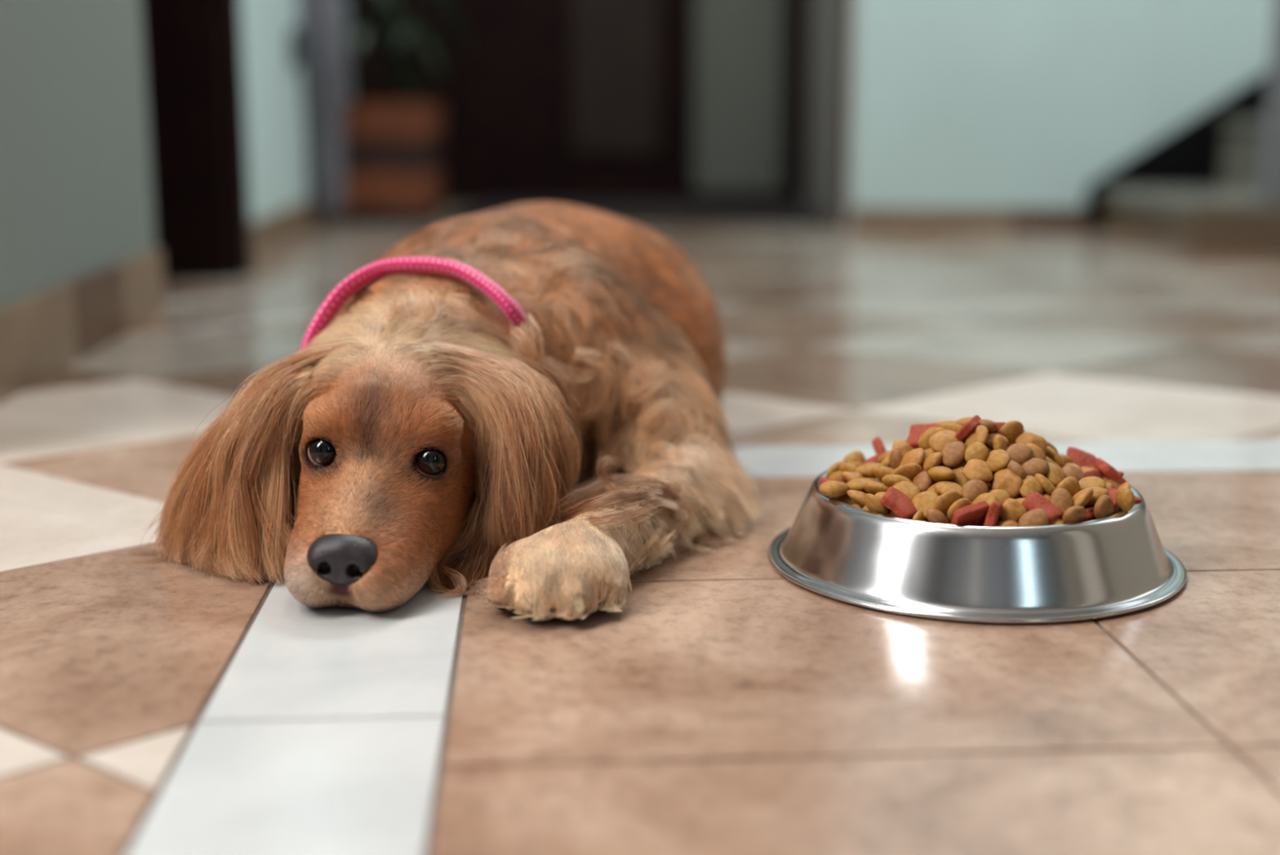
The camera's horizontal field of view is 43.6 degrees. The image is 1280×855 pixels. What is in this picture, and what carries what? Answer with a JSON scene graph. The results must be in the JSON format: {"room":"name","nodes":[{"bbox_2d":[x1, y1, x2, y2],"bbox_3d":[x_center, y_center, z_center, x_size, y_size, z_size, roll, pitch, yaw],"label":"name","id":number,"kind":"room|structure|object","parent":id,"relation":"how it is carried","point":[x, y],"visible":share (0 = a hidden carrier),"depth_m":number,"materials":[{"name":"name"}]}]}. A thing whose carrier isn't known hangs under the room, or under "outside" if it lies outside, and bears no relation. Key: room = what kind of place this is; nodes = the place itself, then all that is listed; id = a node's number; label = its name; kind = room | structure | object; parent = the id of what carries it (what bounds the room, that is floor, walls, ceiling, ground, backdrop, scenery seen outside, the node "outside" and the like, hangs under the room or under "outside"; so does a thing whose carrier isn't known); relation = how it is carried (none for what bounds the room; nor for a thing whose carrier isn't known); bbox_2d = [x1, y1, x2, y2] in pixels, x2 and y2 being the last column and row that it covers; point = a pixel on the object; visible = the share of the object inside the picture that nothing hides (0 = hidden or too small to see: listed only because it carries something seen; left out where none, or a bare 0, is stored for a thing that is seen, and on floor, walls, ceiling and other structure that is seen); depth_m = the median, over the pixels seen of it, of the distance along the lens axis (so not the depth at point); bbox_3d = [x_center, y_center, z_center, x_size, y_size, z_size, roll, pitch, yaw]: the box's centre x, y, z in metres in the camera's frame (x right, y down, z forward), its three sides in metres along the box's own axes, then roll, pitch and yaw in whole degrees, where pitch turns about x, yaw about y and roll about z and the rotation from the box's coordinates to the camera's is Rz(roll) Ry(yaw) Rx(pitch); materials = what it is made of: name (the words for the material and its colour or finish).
{"room":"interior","nodes":[
{"label":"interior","id":0,"kind":"room"},
{"bbox_2d":[0,0,351,307],"bbox_3d":[-0.761,-1.575,2.638,0.121,2.600,3.447,-1,11,-4],"label":"wall","id":1,"kind":"structure","parent":0,"point":[76,188],"depth_m":1.87,"materials":[{"name":"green paint"}]},
{"bbox_2d":[0,196,332,404],"bbox_3d":[-0.677,-0.280,2.575,0.009,0.086,2.805,-1,11,-4],"label":"baseboard","id":2,"kind":"structure","parent":1,"relation":"attached to","point":[42,334],"depth_m":1.81,"materials":[{"name":"tile"}]},
{"bbox_2d":[141,0,253,277],"bbox_3d":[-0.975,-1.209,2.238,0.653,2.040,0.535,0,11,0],"label":"door","id":3,"kind":"structure","parent":1,"relation":"in","point":[193,62],"depth_m":2.54,"materials":[{"name":"brown wood"}]},
{"bbox_2d":[288,27,303,67],"bbox_3d":[-0.726,-0.801,3.378,0.018,0.080,0.060,0,11,0],"label":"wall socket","id":4,"kind":"object","parent":1,"relation":"attached to","point":[295,35],"visible":1,"depth_m":3.36,"materials":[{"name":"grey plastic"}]},
{"bbox_2d":[298,0,347,217],"bbox_3d":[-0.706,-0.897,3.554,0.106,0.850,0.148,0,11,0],"label":"door frame","id":5,"kind":"structure","parent":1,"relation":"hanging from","point":[324,71],"depth_m":3.55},
{"bbox_2d":[0,205,1279,854],"bbox_3d":[0.261,-0.022,1.523,4.800,0.003,8.300,-1,11,-4],"label":"floor","id":6,"kind":"structure","parent":0,"point":[730,705],"depth_m":0.83,"materials":[{"name":"tile"}]},
{"bbox_2d":[335,0,475,224],"bbox_3d":[-0.560,-1.048,3.829,0.408,1.097,0.374,0,11,0],"label":"potted plant","id":7,"kind":"object","parent":6,"relation":"on","point":[392,148],"visible":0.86,"depth_m":3.77,"materials":[{"name":"brown plant"}]},
{"bbox_2d":[114,200,764,620],"bbox_3d":[-0.074,-0.059,1.185,0.311,0.197,0.708,3,12,15],"label":"dog","id":8,"kind":"object","parent":6,"relation":"on","point":[464,380],"visible":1,"depth_m":0.97},
{"bbox_2d":[460,200,831,225],"bbox_3d":[0.005,-0.555,4.122,0.890,0.014,0.740,0,11,0],"label":"doormat","id":9,"kind":"object","parent":6,"relation":"on","point":[642,212],"visible":0.8,"depth_m":4.06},
{"bbox_2d":[767,458,1186,622],"bbox_3d":[0.205,0.059,0.984,0.252,0.047,0.252,-9,15,-39],"label":"bowl","id":10,"kind":"object","parent":6,"relation":"on","point":[1118,563],"visible":0.69,"depth_m":0.89,"materials":[{"name":"silver metal"}]},
{"bbox_2d":[818,480,849,497],"bbox_3d":[0.116,0.036,0.952,0.015,0.009,0.020,10,15,41],"label":"kibble","id":11,"kind":"object","parent":10,"relation":"in","point":[829,488],"visible":1,"depth_m":0.95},
{"bbox_2d":[835,493,862,507],"bbox_3d":[0.127,0.044,0.957,0.020,0.009,0.013,0,11,0],"label":"kibble","id":12,"kind":"object","parent":10,"relation":"in","point":[845,498],"visible":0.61,"depth_m":0.95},
{"bbox_2d":[842,471,864,482],"bbox_3d":[0.132,0.032,0.974,0.018,0.011,0.017,-5,13,-25],"label":"kibble","id":13,"kind":"object","parent":10,"relation":"in","point":[848,476],"visible":0.57,"depth_m":0.97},
{"bbox_2d":[842,450,865,462],"bbox_3d":[0.138,0.024,1.034,0.018,0.016,0.012,-10,15,-41],"label":"kibble","id":14,"kind":"object","parent":10,"relation":"in","point":[855,455],"visible":0.42,"depth_m":1.03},
{"bbox_2d":[847,489,866,506],"bbox_3d":[0.131,0.042,0.945,0.018,0.011,0.016,4,12,20],"label":"kibble","id":15,"kind":"object","parent":10,"relation":"in","point":[857,496],"visible":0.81,"depth_m":0.94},
{"bbox_2d":[846,477,874,491],"bbox_3d":[0.132,0.034,0.958,0.019,0.007,0.018,-6,13,-27],"label":"kibble","id":16,"kind":"object","parent":10,"relation":"in","point":[857,484],"visible":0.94,"depth_m":0.95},
{"bbox_2d":[854,462,886,478],"bbox_3d":[0.142,0.026,0.980,0.019,0.009,0.016,4,12,20],"label":"kibble","id":17,"kind":"object","parent":10,"relation":"in","point":[866,469],"visible":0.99,"depth_m":0.97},
{"bbox_2d":[862,481,888,494],"bbox_3d":[0.140,0.036,0.945,0.016,0.010,0.019,-6,13,-28],"label":"kibble","id":18,"kind":"object","parent":10,"relation":"in","point":[872,487],"visible":0.83,"depth_m":0.94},
{"bbox_2d":[863,493,888,515],"bbox_3d":[0.137,0.045,0.925,0.013,0.016,0.017,-3,12,-15],"label":"kibble","id":19,"kind":"object","parent":10,"relation":"in","point":[873,502],"visible":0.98,"depth_m":0.92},
{"bbox_2d":[880,486,916,519],"bbox_3d":[0.149,0.044,0.919,0.021,0.016,0.022,6,13,27],"label":"kibble","id":20,"kind":"object","parent":10,"relation":"in","point":[894,500],"visible":1,"depth_m":0.91,"materials":[{"name":"food"}]},
{"bbox_2d":[911,490,938,518],"bbox_3d":[0.164,0.044,0.919,0.014,0.014,0.018,-10,15,-40],"label":"kibble","id":21,"kind":"object","parent":10,"relation":"in","point":[923,500],"visible":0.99,"depth_m":0.92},
{"bbox_2d":[925,507,950,523],"bbox_3d":[0.169,0.052,0.905,0.012,0.014,0.018,11,16,43],"label":"kibble","id":22,"kind":"object","parent":10,"relation":"in","point":[935,515],"visible":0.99,"depth_m":0.90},
{"bbox_2d":[947,497,972,522],"bbox_3d":[0.182,0.048,0.908,0.018,0.018,0.010,-10,15,-40],"label":"kibble","id":23,"kind":"object","parent":10,"relation":"in","point":[962,502],"visible":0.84,"depth_m":0.90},
{"bbox_2d":[951,500,989,525],"bbox_3d":[0.184,0.052,0.901,0.023,0.022,0.015,-5,12,-24],"label":"kibble","id":24,"kind":"object","parent":10,"relation":"in","point":[975,513],"visible":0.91,"depth_m":0.90,"materials":[{"name":"food"}]},
{"bbox_2d":[982,500,1002,525],"bbox_3d":[0.199,0.052,0.903,0.011,0.024,0.024,3,12,14],"label":"kibble","id":25,"kind":"object","parent":10,"relation":"in","point":[991,518],"visible":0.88,"depth_m":0.89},
{"bbox_2d":[972,492,997,505],"bbox_3d":[0.195,0.044,0.910,0.014,0.014,0.019,-7,13,-31],"label":"kibble","id":26,"kind":"object","parent":25,"relation":"on","point":[988,497],"visible":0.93,"depth_m":0.91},
{"bbox_2d":[996,520,1018,526],"bbox_3d":[0.206,0.058,0.898,0.015,0.011,0.013,-3,12,-12],"label":"kibble","id":27,"kind":"object","parent":10,"relation":"in","point":[1003,522],"visible":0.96,"depth_m":0.90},
{"bbox_2d":[1017,508,1048,526],"bbox_3d":[0.221,0.053,0.897,0.018,0.013,0.011,-2,12,-10],"label":"kibble","id":28,"kind":"object","parent":10,"relation":"in","point":[1036,517],"visible":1,"depth_m":0.90,"materials":[{"name":"food"}]},
{"bbox_2d":[1021,492,1063,524],"bbox_3d":[0.229,0.046,0.909,0.021,0.014,0.023,9,15,39],"label":"kibble","id":29,"kind":"object","parent":10,"relation":"in","point":[1033,500],"visible":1,"depth_m":0.91,"materials":[{"name":"food"}]},
{"bbox_2d":[1049,487,1073,519],"bbox_3d":[0.241,0.043,0.915,0.013,0.016,0.014,6,13,28],"label":"kibble","id":30,"kind":"object","parent":10,"relation":"in","point":[1060,498],"visible":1,"depth_m":0.91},
{"bbox_2d":[1080,506,1094,521],"bbox_3d":[0.253,0.052,0.922,0.020,0.014,0.024,4,12,20],"label":"kibble","id":31,"kind":"object","parent":10,"relation":"in","point":[1089,510],"visible":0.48,"depth_m":0.91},
{"bbox_2d":[1071,487,1093,506],"bbox_3d":[0.253,0.042,0.920,0.013,0.015,0.018,-1,11,-4],"label":"kibble","id":32,"kind":"object","parent":31,"relation":"on","point":[1081,498],"visible":0.82,"depth_m":0.91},
{"bbox_2d":[1093,457,1127,484],"bbox_3d":[0.289,0.029,0.982,0.019,0.018,0.022,-1,11,-3],"label":"kibble","id":33,"kind":"object","parent":10,"relation":"in","point":[1105,468],"visible":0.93,"depth_m":0.97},
{"bbox_2d":[1102,470,1124,476],"bbox_3d":[0.287,0.032,0.997,0.022,0.011,0.022,-9,15,-38],"label":"kibble","id":34,"kind":"object","parent":10,"relation":"in","point":[1121,473],"visible":0.14,"depth_m":0.99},
{"bbox_2d":[1066,446,1096,468],"bbox_3d":[0.277,0.022,1.000,0.021,0.018,0.021,0,11,-2],"label":"kibble","id":35,"kind":"object","parent":34,"relation":"on","point":[1082,458],"visible":0.51,"depth_m":1.00,"materials":[{"name":"food"}]},
{"bbox_2d":[1115,486,1134,511],"bbox_3d":[0.280,0.041,0.921,0.008,0.014,0.015,-4,12,-19],"label":"kibble","id":36,"kind":"object","parent":10,"relation":"on","point":[1125,498],"visible":1,"depth_m":0.92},
{"label":"kibble","id":37,"kind":"object","parent":10,"relation":"in","visible":0},
{"bbox_2d":[1093,494,1114,518],"bbox_3d":[0.266,0.046,0.917,0.009,0.016,0.021,8,14,35],"label":"kibble","id":38,"kind":"object","parent":37,"relation":"on","point":[1104,506],"visible":0.99,"depth_m":0.91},
{"label":"kibble","id":39,"kind":"object","parent":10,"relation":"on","visible":0},
{"bbox_2d":[1000,497,1027,522],"bbox_3d":[0.211,0.048,0.903,0.016,0.015,0.009,4,12,18],"label":"kibble","id":40,"kind":"object","parent":39,"relation":"on","point":[1012,509],"visible":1,"depth_m":0.90,"materials":[{"name":"food"}]},
{"bbox_3d":[0.205,0.027,0.987,0.133,0.045,0.133,0,11,0],"label":"buried kibble","id":41,"kind":"object","parent":10,"relation":"in","visible":0},
{"bbox_2d":[873,466,894,481],"bbox_3d":[0.151,0.029,0.968,0.020,0.012,0.013,7,13,32],"label":"kibble","id":42,"kind":"object","parent":41,"relation":"on","point":[880,472],"visible":0.44,"depth_m":0.96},
{"bbox_2d":[892,462,923,481],"bbox_3d":[0.159,0.028,0.952,0.019,0.015,0.012,2,12,9],"label":"kibble","id":43,"kind":"object","parent":41,"relation":"on","point":[911,470],"visible":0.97,"depth_m":0.95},
{"bbox_2d":[912,470,933,492],"bbox_3d":[0.167,0.032,0.944,0.012,0.012,0.018,2,11,8],"label":"kibble","id":44,"kind":"object","parent":41,"relation":"on","point":[922,479],"visible":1,"depth_m":0.94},
{"bbox_2d":[926,482,937,492],"bbox_3d":[0.173,0.038,0.935,0.014,0.013,0.019,4,12,18],"label":"kibble","id":45,"kind":"object","parent":41,"relation":"on","point":[931,487],"visible":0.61,"depth_m":0.93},
{"bbox_2d":[927,466,955,481],"bbox_3d":[0.176,0.027,0.937,0.016,0.010,0.019,1,11,7],"label":"kibble","id":46,"kind":"object","parent":45,"relation":"on","point":[938,473],"visible":1,"depth_m":0.93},
{"bbox_2d":[941,422,962,432],"bbox_3d":[0.193,0.004,0.977,0.012,0.014,0.020,-9,14,-37],"label":"kibble","id":47,"kind":"object","parent":41,"relation":"on","point":[955,427],"visible":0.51,"depth_m":0.97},
{"bbox_2d":[991,441,1015,449],"bbox_3d":[0.221,0.009,0.977,0.024,0.013,0.020,8,14,35],"label":"kibble","id":48,"kind":"object","parent":41,"relation":"on","point":[1011,442],"visible":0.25,"depth_m":0.96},
{"bbox_2d":[996,420,1023,442],"bbox_3d":[0.223,0.004,0.966,0.018,0.018,0.009,-2,11,-8],"label":"kibble","id":49,"kind":"object","parent":48,"relation":"on","point":[1011,429],"visible":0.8,"depth_m":0.96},
{"bbox_2d":[991,468,1022,497],"bbox_3d":[0.213,0.032,0.926,0.019,0.016,0.011,7,14,33],"label":"kibble","id":50,"kind":"object","parent":41,"relation":"on","point":[1005,479],"visible":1,"depth_m":0.92,"materials":[{"name":"food"}]},
{"bbox_2d":[1013,493,1023,498],"bbox_3d":[0.219,0.042,0.931,0.016,0.009,0.019,1,11,6],"label":"kibble","id":51,"kind":"object","parent":41,"relation":"on","point":[1019,495],"visible":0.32,"depth_m":0.93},
{"bbox_2d":[1004,459,1026,479],"bbox_3d":[0.219,0.025,0.933,0.013,0.013,0.021,-3,12,-14],"label":"kibble","id":52,"kind":"object","parent":51,"relation":"on","point":[1015,468],"visible":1,"depth_m":0.92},
{"bbox_2d":[1021,457,1048,476],"bbox_3d":[0.232,0.024,0.939,0.015,0.011,0.021,9,15,39],"label":"kibble","id":53,"kind":"object","parent":41,"relation":"on","point":[1033,466],"visible":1,"depth_m":0.93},
{"bbox_2d":[1034,473,1056,495],"bbox_3d":[0.236,0.034,0.930,0.015,0.015,0.017,6,13,29],"label":"kibble","id":54,"kind":"object","parent":41,"relation":"on","point":[1048,487],"visible":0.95,"depth_m":0.92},
{"bbox_2d":[1062,464,1084,480],"bbox_3d":[0.258,0.029,0.954,0.014,0.011,0.021,5,12,22],"label":"kibble","id":55,"kind":"object","parent":41,"relation":"on","point":[1069,470],"visible":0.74,"depth_m":0.95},
{"bbox_2d":[1065,462,1082,471],"bbox_3d":[0.261,0.028,0.974,0.012,0.012,0.020,-3,12,-14],"label":"kibble","id":56,"kind":"object","parent":41,"relation":"on","point":[1071,464],"visible":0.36,"depth_m":0.97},
{"bbox_2d":[1044,445,1065,467],"bbox_3d":[0.252,0.019,0.975,0.012,0.015,0.019,-1,11,-7],"label":"kibble","id":57,"kind":"object","parent":56,"relation":"on","point":[1051,452],"visible":0.77,"depth_m":0.97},
{"label":"kibble","id":58,"kind":"object","parent":41,"relation":"on","visible":0},
{"bbox_2d":[1044,462,1065,487],"bbox_3d":[0.243,0.028,0.943,0.014,0.012,0.019,7,13,30],"label":"kibble","id":59,"kind":"object","parent":58,"relation":"on","point":[1055,474],"visible":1,"depth_m":0.94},
{"label":"kibble","id":60,"kind":"object","parent":41,"relation":"on","visible":0},
{"bbox_2d":[918,426,946,450],"bbox_3d":[0.179,0.007,0.970,0.019,0.015,0.010,-2,12,-11],"label":"kibble","id":61,"kind":"object","parent":60,"relation":"on","point":[923,441],"visible":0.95,"depth_m":0.97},
{"label":"kibble","id":62,"kind":"object","parent":41,"relation":"on","visible":0},
{"bbox_2d":[892,440,915,457],"bbox_3d":[0.163,0.015,0.978,0.017,0.012,0.017,5,12,23],"label":"kibble","id":63,"kind":"object","parent":62,"relation":"on","point":[902,446],"visible":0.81,"depth_m":0.97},
{"label":"kibble","id":64,"kind":"object","parent":41,"relation":"on","visible":0},
{"bbox_2d":[888,449,902,469],"bbox_3d":[0.156,0.022,0.973,0.010,0.019,0.014,-3,12,-12],"label":"kibble","id":65,"kind":"object","parent":64,"relation":"on","point":[895,457],"visible":0.69,"depth_m":0.97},
{"label":"kibble","id":66,"kind":"object","parent":41,"relation":"on","visible":0},
{"bbox_2d":[941,440,966,466],"bbox_3d":[0.185,0.016,0.946,0.017,0.013,0.017,-1,11,-7],"label":"kibble","id":67,"kind":"object","parent":66,"relation":"on","point":[953,452],"visible":1,"depth_m":0.94,"materials":[{"name":"food"}]},
{"bbox_2d":[952,457,966,468],"bbox_3d":[0.193,0.022,0.948,0.017,0.010,0.018,1,11,7],"label":"kibble","id":68,"kind":"object","parent":66,"relation":"on","point":[962,464],"visible":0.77,"depth_m":0.94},
{"bbox_2d":[964,441,989,462],"bbox_3d":[0.198,0.015,0.942,0.014,0.012,0.012,1,11,7],"label":"kibble","id":69,"kind":"object","parent":68,"relation":"on","point":[976,450],"visible":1,"depth_m":0.94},
{"bbox_2d":[984,481,991,489],"bbox_3d":[0.200,0.036,0.939,0.016,0.013,0.017,-2,12,-12],"label":"kibble","id":70,"kind":"object","parent":66,"relation":"on","point":[988,483],"visible":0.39,"depth_m":0.93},
{"bbox_2d":[962,458,993,481],"bbox_3d":[0.197,0.025,0.932,0.018,0.011,0.017,1,11,6],"label":"kibble","id":71,"kind":"object","parent":70,"relation":"on","point":[974,468],"visible":1,"depth_m":0.93,"materials":[{"name":"food"}]},
{"label":"kibble","id":72,"kind":"object","parent":41,"relation":"on","visible":0},
{"bbox_2d":[986,448,1010,472],"bbox_3d":[0.208,0.020,0.937,0.013,0.013,0.019,-3,12,-15],"label":"kibble","id":73,"kind":"object","parent":72,"relation":"on","point":[997,460],"visible":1,"depth_m":0.93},
{"bbox_2d":[992,434,1007,450],"bbox_3d":[0.213,0.011,0.947,0.008,0.014,0.014,5,13,25],"label":"kibble","id":74,"kind":"object","parent":72,"relation":"on","point":[998,442],"visible":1,"depth_m":0.94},
{"label":"kibble","id":75,"kind":"object","parent":41,"relation":"on","visible":0},
{"bbox_2d":[899,448,924,466],"bbox_3d":[0.163,0.020,0.960,0.013,0.015,0.018,-9,14,-37],"label":"kibble","id":76,"kind":"object","parent":75,"relation":"on","point":[917,455],"visible":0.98,"depth_m":0.95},
{"label":"kibble","id":77,"kind":"object","parent":41,"relation":"on","visible":0},
{"bbox_2d":[923,452,942,471],"bbox_3d":[0.174,0.021,0.947,0.012,0.014,0.014,-3,12,-14],"label":"kibble","id":78,"kind":"object","parent":77,"relation":"on","point":[934,460],"visible":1,"depth_m":0.94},
{"label":"kibble","id":79,"kind":"object","parent":41,"relation":"on","visible":0},
{"bbox_2d":[1015,431,1046,453],"bbox_3d":[0.235,0.011,0.964,0.019,0.016,0.011,-1,11,-6],"label":"kibble","id":80,"kind":"object","parent":79,"relation":"on","point":[1025,437],"visible":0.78,"depth_m":0.96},
{"label":"kibble","id":81,"kind":"object","parent":41,"relation":"on","visible":0},
{"bbox_2d":[881,474,913,487],"bbox_3d":[0.153,0.033,0.945,0.020,0.012,0.014,1,11,6],"label":"kibble","id":82,"kind":"object","parent":81,"relation":"on","point":[889,480],"visible":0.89,"depth_m":0.94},
{"label":"kibble","id":83,"kind":"object","parent":41,"relation":"on","visible":0},
{"bbox_2d":[920,447,943,467],"bbox_3d":[0.176,0.018,0.960,0.018,0.011,0.016,6,13,27],"label":"kibble","id":84,"kind":"object","parent":83,"relation":"on","point":[928,451],"visible":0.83,"depth_m":0.96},
{"bbox_2d":[928,430,959,452],"bbox_3d":[0.182,0.008,0.959,0.018,0.012,0.016,-6,13,-27],"label":"kibble","id":85,"kind":"object","parent":84,"relation":"on","point":[937,441],"visible":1,"depth_m":0.95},
{"label":"kibble","id":86,"kind":"object","parent":41,"relation":"on","visible":0},
{"bbox_2d":[1005,443,1032,465],"bbox_3d":[0.223,0.017,0.944,0.020,0.012,0.015,-11,16,-43],"label":"kibble","id":87,"kind":"object","parent":86,"relation":"on","point":[1020,453],"visible":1,"depth_m":0.94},
{"label":"kibble","id":88,"kind":"object","parent":41,"relation":"on","visible":0},
{"bbox_2d":[948,466,969,486],"bbox_3d":[0.187,0.031,0.939,0.019,0.014,0.012,8,14,35],"label":"kibble","id":89,"kind":"object","parent":88,"relation":"on","point":[959,478],"visible":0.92,"depth_m":0.94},
{"label":"kibble","id":90,"kind":"object","parent":41,"relation":"on","visible":0},
{"bbox_2d":[964,425,988,447],"bbox_3d":[0.200,0.007,0.953,0.012,0.016,0.018,-3,12,-15],"label":"kibble","id":91,"kind":"object","parent":90,"relation":"on","point":[980,433],"visible":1,"depth_m":0.95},
{"bbox_2d":[984,432,1008,448],"bbox_3d":[0.213,0.008,0.960,0.015,0.009,0.015,-1,11,-6],"label":"kibble","id":92,"kind":"object","parent":90,"relation":"on","point":[988,443],"visible":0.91,"depth_m":0.95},
{"bbox_2d":[978,418,997,433],"bbox_3d":[0.207,0.000,0.965,0.013,0.010,0.019,-8,14,-35],"label":"kibble","id":93,"kind":"object","parent":92,"relation":"on","point":[992,426],"visible":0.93,"depth_m":0.96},
{"label":"kibble","id":94,"kind":"object","parent":41,"relation":"on","visible":0},
{"bbox_2d":[1026,443,1046,461],"bbox_3d":[0.235,0.016,0.951,0.014,0.013,0.014,-1,11,-6],"label":"kibble","id":95,"kind":"object","parent":94,"relation":"on","point":[1037,452],"visible":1,"depth_m":0.95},
{"label":"kibble","id":96,"kind":"object","parent":10,"relation":"in","visible":0},
{"bbox_2d":[1084,489,1118,516],"bbox_3d":[0.271,0.044,0.938,0.020,0.014,0.023,4,12,20],"label":"kibble","id":97,"kind":"object","parent":96,"relation":"on","point":[1112,493],"visible":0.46,"depth_m":0.93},
{"bbox_2d":[1078,475,1106,491],"bbox_3d":[0.265,0.034,0.943,0.018,0.009,0.017,11,16,43],"label":"kibble","id":98,"kind":"object","parent":97,"relation":"on","point":[1091,481],"visible":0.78,"depth_m":0.94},
{"bbox_2d":[1084,486,1108,506],"bbox_3d":[0.263,0.040,0.931,0.019,0.011,0.015,-2,12,-10],"label":"kibble","id":99,"kind":"object","parent":97,"relation":"on","point":[1098,491],"visible":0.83,"depth_m":0.93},
{"label":"kibble","id":100,"kind":"object","parent":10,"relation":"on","visible":0},
{"bbox_2d":[1062,505,1085,523],"bbox_3d":[0.245,0.050,0.903,0.019,0.013,0.011,-11,15,-42],"label":"kibble","id":101,"kind":"object","parent":100,"relation":"on","point":[1075,513],"visible":1,"depth_m":0.90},
{"label":"kibble","id":102,"kind":"object","parent":10,"relation":"in","visible":0},
{"label":"kibble","id":103,"kind":"object","parent":102,"relation":"on","visible":0},
{"bbox_2d":[893,480,920,500],"bbox_3d":[0.155,0.039,0.934,0.018,0.013,0.016,3,12,14],"label":"kibble","id":104,"kind":"object","parent":103,"relation":"on","point":[909,489],"visible":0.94,"depth_m":0.93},
{"label":"kibble","id":105,"kind":"object","parent":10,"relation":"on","visible":0},
{"label":"kibble","id":106,"kind":"object","parent":105,"relation":"on","visible":0},
{"bbox_2d":[838,462,865,477],"bbox_3d":[0.131,0.029,0.989,0.012,0.014,0.020,-4,12,-19],"label":"kibble","id":107,"kind":"object","parent":106,"relation":"on","point":[843,467],"visible":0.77,"depth_m":0.98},
{"label":"kibble","id":108,"kind":"object","parent":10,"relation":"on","visible":0},
{"bbox_2d":[871,435,886,454],"bbox_3d":[0.157,0.019,1.034,0.014,0.026,0.026,-2,12,-12],"label":"kibble","id":109,"kind":"object","parent":108,"relation":"on","point":[878,446],"visible":0.3,"depth_m":1.03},
{"label":"kibble","id":110,"kind":"object","parent":10,"relation":"in","visible":0},
{"bbox_2d":[933,489,960,517],"bbox_3d":[0.175,0.044,0.914,0.019,0.017,0.009,-5,13,-25],"label":"kibble","id":111,"kind":"object","parent":110,"relation":"on","point":[943,502],"visible":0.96,"depth_m":0.91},
{"label":"kibble","id":112,"kind":"object","parent":10,"relation":"in","visible":0},
{"bbox_2d":[1055,476,1079,497],"bbox_3d":[0.250,0.036,0.935,0.020,0.016,0.010,-11,16,-43],"label":"kibble","id":113,"kind":"object","parent":112,"relation":"on","point":[1071,484],"visible":0.69,"depth_m":0.93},
{"label":"kibble","id":114,"kind":"object","parent":10,"relation":"in","visible":0},
{"bbox_2d":[1041,493,1050,500],"bbox_3d":[0.231,0.045,0.923,0.013,0.014,0.019,-8,14,-34],"label":"kibble","id":115,"kind":"object","parent":114,"relation":"on","point":[1046,495],"visible":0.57,"depth_m":0.92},
{"bbox_2d":[1019,475,1043,497],"bbox_3d":[0.225,0.035,0.924,0.014,0.012,0.019,11,16,44],"label":"kibble","id":116,"kind":"object","parent":115,"relation":"on","point":[1030,485],"visible":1,"depth_m":0.92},
{"label":"kibble","id":117,"kind":"object","parent":10,"relation":"in","visible":0},
{"bbox_2d":[934,480,962,498],"bbox_3d":[0.179,0.036,0.923,0.018,0.008,0.018,2,12,9],"label":"kibble","id":118,"kind":"object","parent":117,"relation":"on","point":[941,487],"visible":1,"depth_m":0.92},
{"label":"kibble","id":119,"kind":"object","parent":10,"relation":"in","visible":0},
{"label":"kibble","id":120,"kind":"object","parent":119,"relation":"on","visible":0},
{"bbox_2d":[961,479,987,502],"bbox_3d":[0.192,0.037,0.921,0.019,0.012,0.012,-11,16,-44],"label":"kibble","id":121,"kind":"object","parent":120,"relation":"on","point":[971,489],"visible":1,"depth_m":0.92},
{"label":"kibble","id":122,"kind":"object","parent":10,"relation":"in","visible":0},
{"bbox_2d":[989,488,1010,503],"bbox_3d":[0.205,0.041,0.916,0.014,0.011,0.013,-2,12,-11],"label":"kibble","id":123,"kind":"object","parent":122,"relation":"on","point":[1002,495],"visible":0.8,"depth_m":0.91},
{"bbox_2d":[1084,0,1279,256],"bbox_3d":[1.629,-0.906,3.190,1.258,1.070,0.627,0,11,0],"label":"staircase","id":124,"kind":"structure","parent":6,"relation":"on","point":[1210,186],"depth_m":3.37,"materials":[{"name":"tile"}]},
{"bbox_2d":[693,0,782,189],"bbox_3d":[-0.215,-1.927,4.386,1.670,2.600,0.120,0,11,0],"label":"glass panel","id":125,"kind":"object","parent":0,"point":[738,68],"depth_m":4.52,"materials":[{"name":"glass"}]},
{"bbox_2d":[347,0,807,205],"bbox_3d":[-0.171,-1.710,4.322,1.258,2.200,0.089,0,11,0],"label":"door","id":126,"kind":"structure","parent":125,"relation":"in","point":[561,100],"depth_m":4.45,"materials":[{"name":"brown wood"}]},
{"bbox_2d":[838,0,1274,230],"bbox_3d":[1.361,-1.816,3.837,1.798,2.600,1.000,0,11,0],"label":"wall","id":127,"kind":"structure","parent":0,"point":[960,104],"depth_m":3.54,"materials":[{"name":"paint"}]},
{"bbox_2d":[803,0,857,231],"bbox_3d":[0.469,-1.816,3.836,0.015,2.600,1.002,0,11,0],"label":"trim","id":128,"kind":"structure","parent":127,"relation":"attached to","point":[824,51],"depth_m":3.93,"materials":[{"name":"beige paint"}]},
{"bbox_2d":[851,208,1086,231],"bbox_3d":[0.747,-0.467,3.594,0.544,0.050,0.009,0,11,0],"label":"baseboard","id":129,"kind":"structure","parent":127,"relation":"attached to","point":[862,219],"depth_m":3.59,"materials":[{"name":"tile"}]},
{"label":"kibble","id":130,"kind":"object","parent":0,"visible":0},
{"bbox_2d":[906,423,941,448],"bbox_3d":[0.175,0.006,0.982,0.023,0.015,0.021,6,13,26],"label":"kibble","id":131,"kind":"object","parent":130,"relation":"on","point":[917,430],"visible":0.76,"depth_m":0.98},
{"label":"kibble","id":132,"kind":"object","parent":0,"visible":0},
{"bbox_2d":[955,414,981,443],"bbox_3d":[0.196,0.004,0.963,0.017,0.022,0.022,8,14,35],"label":"kibble","id":133,"kind":"object","parent":132,"relation":"on","point":[964,432],"visible":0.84,"depth_m":0.95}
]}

